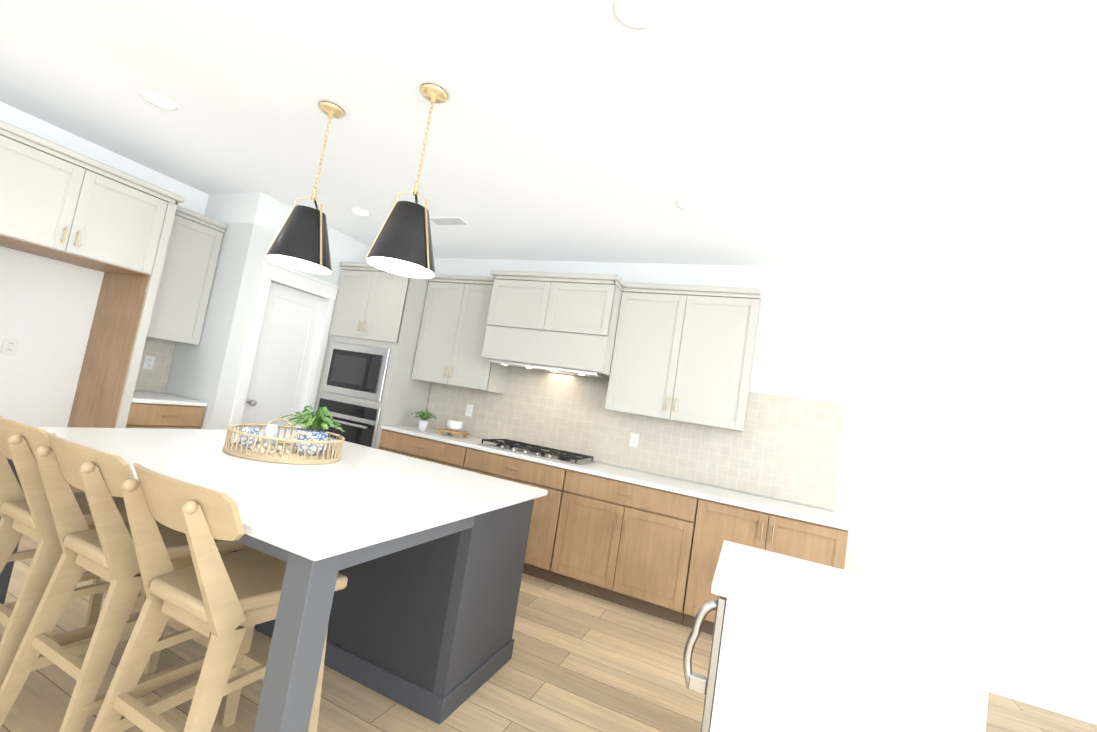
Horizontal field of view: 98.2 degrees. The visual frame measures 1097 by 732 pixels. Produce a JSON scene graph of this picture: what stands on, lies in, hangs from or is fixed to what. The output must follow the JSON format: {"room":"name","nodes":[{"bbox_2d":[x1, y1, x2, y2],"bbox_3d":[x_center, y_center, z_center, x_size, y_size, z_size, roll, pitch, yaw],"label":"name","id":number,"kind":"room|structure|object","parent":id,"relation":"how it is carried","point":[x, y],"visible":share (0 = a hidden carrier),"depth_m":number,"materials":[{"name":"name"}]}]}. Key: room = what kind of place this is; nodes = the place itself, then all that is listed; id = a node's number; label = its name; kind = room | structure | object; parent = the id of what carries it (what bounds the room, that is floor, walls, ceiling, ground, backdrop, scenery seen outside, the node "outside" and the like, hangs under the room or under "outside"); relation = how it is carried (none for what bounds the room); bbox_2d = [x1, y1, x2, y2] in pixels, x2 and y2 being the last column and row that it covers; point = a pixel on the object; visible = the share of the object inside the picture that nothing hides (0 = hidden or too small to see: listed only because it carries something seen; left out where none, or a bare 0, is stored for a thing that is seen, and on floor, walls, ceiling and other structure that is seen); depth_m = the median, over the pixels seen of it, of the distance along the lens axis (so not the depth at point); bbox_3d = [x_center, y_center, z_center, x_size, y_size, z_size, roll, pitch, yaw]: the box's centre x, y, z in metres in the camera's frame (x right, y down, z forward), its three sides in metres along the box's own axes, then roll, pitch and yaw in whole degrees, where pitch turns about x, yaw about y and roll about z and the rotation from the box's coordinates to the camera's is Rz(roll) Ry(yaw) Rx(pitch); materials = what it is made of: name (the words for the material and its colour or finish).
{"room":"kitchen","nodes":[
{"label":"kitchen","id":0,"kind":"room"},
{"bbox_2d":[0,102,208,426],"bbox_3d":[-4.155,-0.499,2.348,0.100,2.734,7.500,7,-5,24],"label":"wall","id":1,"kind":"structure","parent":0,"point":[47,308],"depth_m":3.45,"materials":[{"name":"white paint"}]},
{"bbox_2d":[1,338,18,355],"bbox_3d":[-3.722,-0.134,3.287,0.007,0.116,0.072,7,-5,24],"label":"electrical outlet","id":2,"kind":"object","parent":1,"relation":"attached to","point":[9,346],"visible":1,"depth_m":3.29,"materials":[{"name":"white plastic"}]},
{"bbox_2d":[134,337,175,391],"bbox_3d":[-3.438,-0.028,3.951,0.010,0.453,0.528,7,-5,24],"label":"backsplash","id":3,"kind":"structure","parent":1,"relation":"attached to","point":[161,351],"depth_m":4.09,"materials":[{"name":"tile"}]},
{"bbox_2d":[143,355,154,369],"bbox_3d":[-3.391,-0.028,4.036,0.007,0.116,0.072,7,-5,24],"label":"electrical outlet","id":4,"kind":"object","parent":3,"relation":"attached to","point":[149,362],"visible":1,"depth_m":4.03,"materials":[{"name":"white plastic"}]},
{"bbox_2d":[147,206,226,344],"bbox_3d":[-3.147,-0.757,3.934,0.382,1.072,0.524,7,-5,24],"label":"upper cabinet","id":5,"kind":"object","parent":1,"relation":"attached to","point":[186,280],"visible":0.44,"depth_m":3.92,"materials":[{"name":"grey wood"}]},
{"bbox_2d":[164,192,370,429],"bbox_3d":[-2.674,-0.064,4.789,0.709,2.734,1.579,7,-5,24],"label":"wall","id":6,"kind":"structure","parent":0,"point":[207,369],"depth_m":4.06,"materials":[{"name":"white paint"}]},
{"bbox_2d":[229,259,338,430],"bbox_3d":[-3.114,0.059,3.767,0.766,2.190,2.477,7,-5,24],"label":"door","id":7,"kind":"structure","parent":6,"relation":"in","point":[280,358],"depth_m":4.43,"materials":[{"name":"white wood"}]},
{"bbox_2d":[0,534,1096,731],"bbox_3d":[-0.519,1.380,0.514,8.610,0.100,7.500,7,-5,24],"label":"floor","id":8,"kind":"structure","parent":0,"point":[578,661],"depth_m":2.29,"materials":[{"name":"brown wood"}]},
{"bbox_2d":[0,416,145,687],"bbox_3d":[-1.917,0.706,1.873,0.450,1.007,0.557,7,-5,24],"label":"stool","id":9,"kind":"object","parent":8,"relation":"on","point":[27,513],"visible":0.56,"depth_m":1.70,"materials":[{"name":"brown wood"}]},
{"bbox_2d":[0,120,184,492],"bbox_3d":[-3.436,-0.175,3.094,0.672,2.442,1.127,7,-5,24],"label":"surround","id":10,"kind":"object","parent":8,"relation":"on","point":[58,202],"visible":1,"depth_m":3.27,"materials":[{"name":"grey wood"}]},
{"bbox_2d":[0,433,248,731],"bbox_3d":[-1.481,0.760,1.679,0.450,1.007,0.557,7,-5,24],"label":"stool","id":11,"kind":"object","parent":8,"relation":"on","point":[105,549],"visible":0.81,"depth_m":1.55,"materials":[{"name":"brown wood"}]},
{"bbox_2d":[126,391,207,428],"bbox_3d":[-3.251,0.685,3.763,0.642,0.914,0.524,7,-5,24],"label":"base cabinet","id":12,"kind":"object","parent":8,"relation":"on","point":[155,410],"visible":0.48,"depth_m":3.68,"materials":[{"name":"brown wood"}]},
{"bbox_2d":[91,463,347,731],"bbox_3d":[-1.018,0.818,1.473,0.450,1.007,0.557,7,-5,24],"label":"stool","id":13,"kind":"object","parent":8,"relation":"on","point":[227,603],"visible":0.92,"depth_m":1.36,"materials":[{"name":"brown wood"}]},
{"bbox_2d":[0,458,533,731],"bbox_3d":[-1.229,0.915,2.241,1.836,0.862,1.454,7,-5,24],"label":"kitchen island","id":14,"kind":"object","parent":8,"relation":"on","point":[417,614],"depth_m":2.04,"materials":[{"name":"wood"}]},
{"bbox_2d":[37,427,547,562],"bbox_3d":[-1.161,0.475,2.271,1.906,0.030,1.502,7,-5,24],"label":"island countertop","id":15,"kind":"structure","parent":14,"relation":"on","point":[371,497],"depth_m":1.87,"materials":[{"name":"white stone"}]},
{"bbox_2d":[223,418,344,464],"bbox_3d":[-1.310,0.367,2.392,0.524,0.151,0.524,7,-5,24],"label":"rattan tray","id":16,"kind":"object","parent":15,"relation":"on","point":[329,455],"visible":0.85,"depth_m":2.23,"materials":[{"name":"beige wicker"}]},
{"bbox_2d":[239,424,289,454],"bbox_3d":[-1.371,0.359,2.341,0.257,0.115,0.209,7,-5,24],"label":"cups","id":17,"kind":"object","parent":16,"relation":"on","point":[271,430],"visible":0.85,"depth_m":2.32,"materials":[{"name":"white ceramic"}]},
{"bbox_2d":[280,405,345,455],"bbox_3d":[-1.211,0.324,2.451,0.348,0.252,0.313,7,-5,24],"label":"potted plant","id":18,"kind":"object","parent":16,"relation":"on","point":[316,422],"visible":0.98,"depth_m":2.40,"materials":[{"name":"green plant"}]},
{"bbox_2d":[314,262,430,448],"bbox_3d":[-1.780,0.233,4.846,0.929,2.442,0.696,7,-5,24],"label":"tall cabinet","id":19,"kind":"object","parent":8,"relation":"on","point":[369,387],"visible":0.56,"depth_m":4.61,"materials":[{"name":"grey wood"}]},
{"bbox_2d":[378,426,457,466],"bbox_3d":[-1.041,1.111,4.436,1.000,0.884,0.609,7,-5,24],"label":"base cabinet","id":20,"kind":"object","parent":8,"relation":"on","point":[430,449],"depth_m":4.21,"materials":[{"name":"brown wood"}]},
{"bbox_2d":[454,445,553,577],"bbox_3d":[-0.231,1.213,4.075,1.036,0.884,0.609,7,-5,24],"label":"base cabinet","id":21,"kind":"object","parent":8,"relation":"on","point":[521,470],"depth_m":3.76,"materials":[{"name":"brown wood"}]},
{"bbox_2d":[538,465,685,620],"bbox_3d":[0.627,1.321,3.693,1.105,0.884,0.609,7,-5,24],"label":"base cabinet","id":22,"kind":"object","parent":8,"relation":"on","point":[647,543],"depth_m":3.44,"materials":[{"name":"brown wood"}]},
{"bbox_2d":[382,425,849,528],"bbox_3d":[0.262,0.815,3.918,3.716,0.030,0.620,7,-5,24],"label":"countertop","id":23,"kind":"structure","parent":22,"relation":"on","point":[755,502],"depth_m":3.53,"materials":[{"name":"white stone"}]},
{"bbox_2d":[412,409,436,431],"bbox_3d":[-1.149,0.507,4.432,0.269,0.208,0.278,7,-5,24],"label":"potted plant","id":24,"kind":"object","parent":23,"relation":"on","point":[422,426],"visible":1,"depth_m":4.42,"materials":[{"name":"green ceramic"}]},
{"bbox_2d":[437,428,468,437],"bbox_3d":[-0.896,0.631,4.464,0.230,0.050,0.200,7,-5,24],"label":"serving board","id":25,"kind":"object","parent":23,"relation":"on","point":[456,433],"visible":0.98,"depth_m":4.40,"materials":[{"name":"brown wood"}]},
{"bbox_2d":[447,420,462,430],"bbox_3d":[-0.885,0.562,4.470,0.156,0.088,0.156,7,-5,24],"label":"bowls","id":26,"kind":"object","parent":25,"relation":"on","point":[453,425],"visible":1,"depth_m":4.42,"materials":[{"name":"white ceramic"}]},
{"bbox_2d":[477,439,594,464],"bbox_3d":[-0.102,0.732,4.110,0.910,0.048,0.510,7,-5,24],"label":"cooktop","id":27,"kind":"object","parent":23,"relation":"in","point":[566,457],"visible":1,"depth_m":4.01,"materials":[{"name":"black metal"}]},
{"bbox_2d":[670,493,848,634],"bbox_3d":[1.446,1.423,3.327,0.951,0.884,0.609,7,-5,24],"label":"base cabinet","id":28,"kind":"object","parent":8,"relation":"on","point":[707,522],"depth_m":3.16,"materials":[{"name":"brown wood"}]},
{"bbox_2d":[683,540,1004,731],"bbox_3d":[0.801,1.158,1.515,0.715,0.914,0.640,7,-5,24],"label":"dishwasher counter section","id":29,"kind":"object","parent":8,"relation":"on","point":[799,645],"visible":1,"depth_m":1.29,"materials":[{"name":"white plastic"}]},
{"bbox_2d":[0,0,1096,274],"bbox_3d":[-0.069,-1.409,0.739,8.610,0.100,7.500,7,-5,24],"label":"ceiling","id":30,"kind":"structure","parent":0,"point":[912,134],"depth_m":2.32,"materials":[{"name":"white paint"}]},
{"bbox_2d":[139,91,177,110],"bbox_3d":[-2.278,-1.546,2.778,0.176,0.008,0.176,7,-5,24],"label":"recessed light","id":31,"kind":"object","parent":30,"relation":"in","point":[157,100],"visible":1,"depth_m":2.77,"materials":[{"name":"white"}]},
{"bbox_2d":[264,101,344,273],"bbox_3d":[-1.235,-0.959,2.530,0.320,0.872,0.314,7,-5,24],"label":"pendant light","id":32,"kind":"object","parent":30,"relation":"hanging from","point":[301,242],"visible":1,"depth_m":2.44,"materials":[{"name":"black metal"}]},
{"bbox_2d":[349,208,370,216],"bbox_3d":[-1.636,-1.334,4.130,0.176,0.008,0.176,7,-5,24],"label":"recessed light","id":33,"kind":"object","parent":30,"relation":"in","point":[360,212],"visible":0.98,"depth_m":4.13,"materials":[{"name":"white"}]},
{"bbox_2d":[365,83,447,278],"bbox_3d":[-0.613,-0.881,2.242,0.320,0.872,0.314,7,-5,24],"label":"pendant light","id":34,"kind":"object","parent":30,"relation":"hanging from","point":[402,244],"visible":1,"depth_m":2.15,"materials":[{"name":"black metal"}]},
{"bbox_2d":[429,216,469,224],"bbox_3d":[-0.841,-1.216,3.992,0.340,0.010,0.160,7,-5,24],"label":"ceiling vent","id":35,"kind":"object","parent":30,"relation":"in","point":[457,220],"visible":0.94,"depth_m":3.98,"materials":[{"name":"white metal"}]},
{"bbox_2d":[613,0,664,29],"bbox_3d":[0.308,-1.222,1.625,0.176,0.008,0.176,7,-5,24],"label":"recessed light","id":36,"kind":"object","parent":30,"relation":"in","point":[638,14],"visible":1,"depth_m":1.64,"materials":[{"name":"white"}]},
{"bbox_2d":[676,197,704,210],"bbox_3d":[0.892,-1.018,2.992,0.176,0.008,0.176,7,-5,24],"label":"recessed light","id":37,"kind":"object","parent":30,"relation":"in","point":[690,203],"visible":1,"depth_m":2.99,"materials":[{"name":"white"}]},
{"bbox_2d":[424,258,1096,724],"bbox_3d":[1.191,0.495,3.977,8.510,2.734,0.100,7,-5,24],"label":"wall","id":38,"kind":"structure","parent":0,"point":[966,494],"depth_m":3.23,"materials":[{"name":"white paint"}]},
{"bbox_2d":[411,278,508,393],"bbox_3d":[-0.813,-0.301,4.703,0.870,1.018,0.349,7,-5,24],"label":"upper cabinet","id":39,"kind":"object","parent":38,"relation":"attached to","point":[449,349],"depth_m":4.55,"materials":[{"name":"grey wood"}]},
{"bbox_2d":[481,270,624,379],"bbox_3d":[0.071,-0.347,4.206,1.184,0.812,0.580,7,-5,24],"label":"range hood","id":40,"kind":"object","parent":38,"relation":"attached to","point":[561,323],"visible":0.98,"depth_m":3.94,"materials":[{"name":"painted wood"},{"name":"steel"}]},
{"bbox_2d":[425,366,845,510],"bbox_3d":[0.450,0.456,4.239,3.715,0.783,0.010,7,-5,24],"label":"backsplash","id":41,"kind":"structure","parent":38,"relation":"attached to","point":[785,448],"depth_m":3.96,"materials":[{"name":"tile"}]},
{"bbox_2d":[465,404,472,416],"bbox_3d":[-0.794,0.445,4.762,0.072,0.116,0.007,7,-5,24],"label":"electrical outlet","id":42,"kind":"object","parent":41,"relation":"attached to","point":[469,408],"visible":1,"depth_m":4.76,"materials":[{"name":"white plastic"}]},
{"bbox_2d":[629,433,638,447],"bbox_3d":[0.735,0.636,4.081,0.072,0.116,0.007,7,-5,24],"label":"electrical outlet","id":43,"kind":"object","parent":41,"relation":"attached to","point":[634,437],"visible":1,"depth_m":4.08,"materials":[{"name":"white plastic"}]},
{"bbox_2d":[605,286,760,431],"bbox_3d":[1.082,-0.063,3.858,1.058,1.018,0.349,7,-5,24],"label":"upper cabinet","id":44,"kind":"object","parent":38,"relation":"attached to","point":[683,353],"depth_m":3.68,"materials":[{"name":"grey wood"}]}
]}

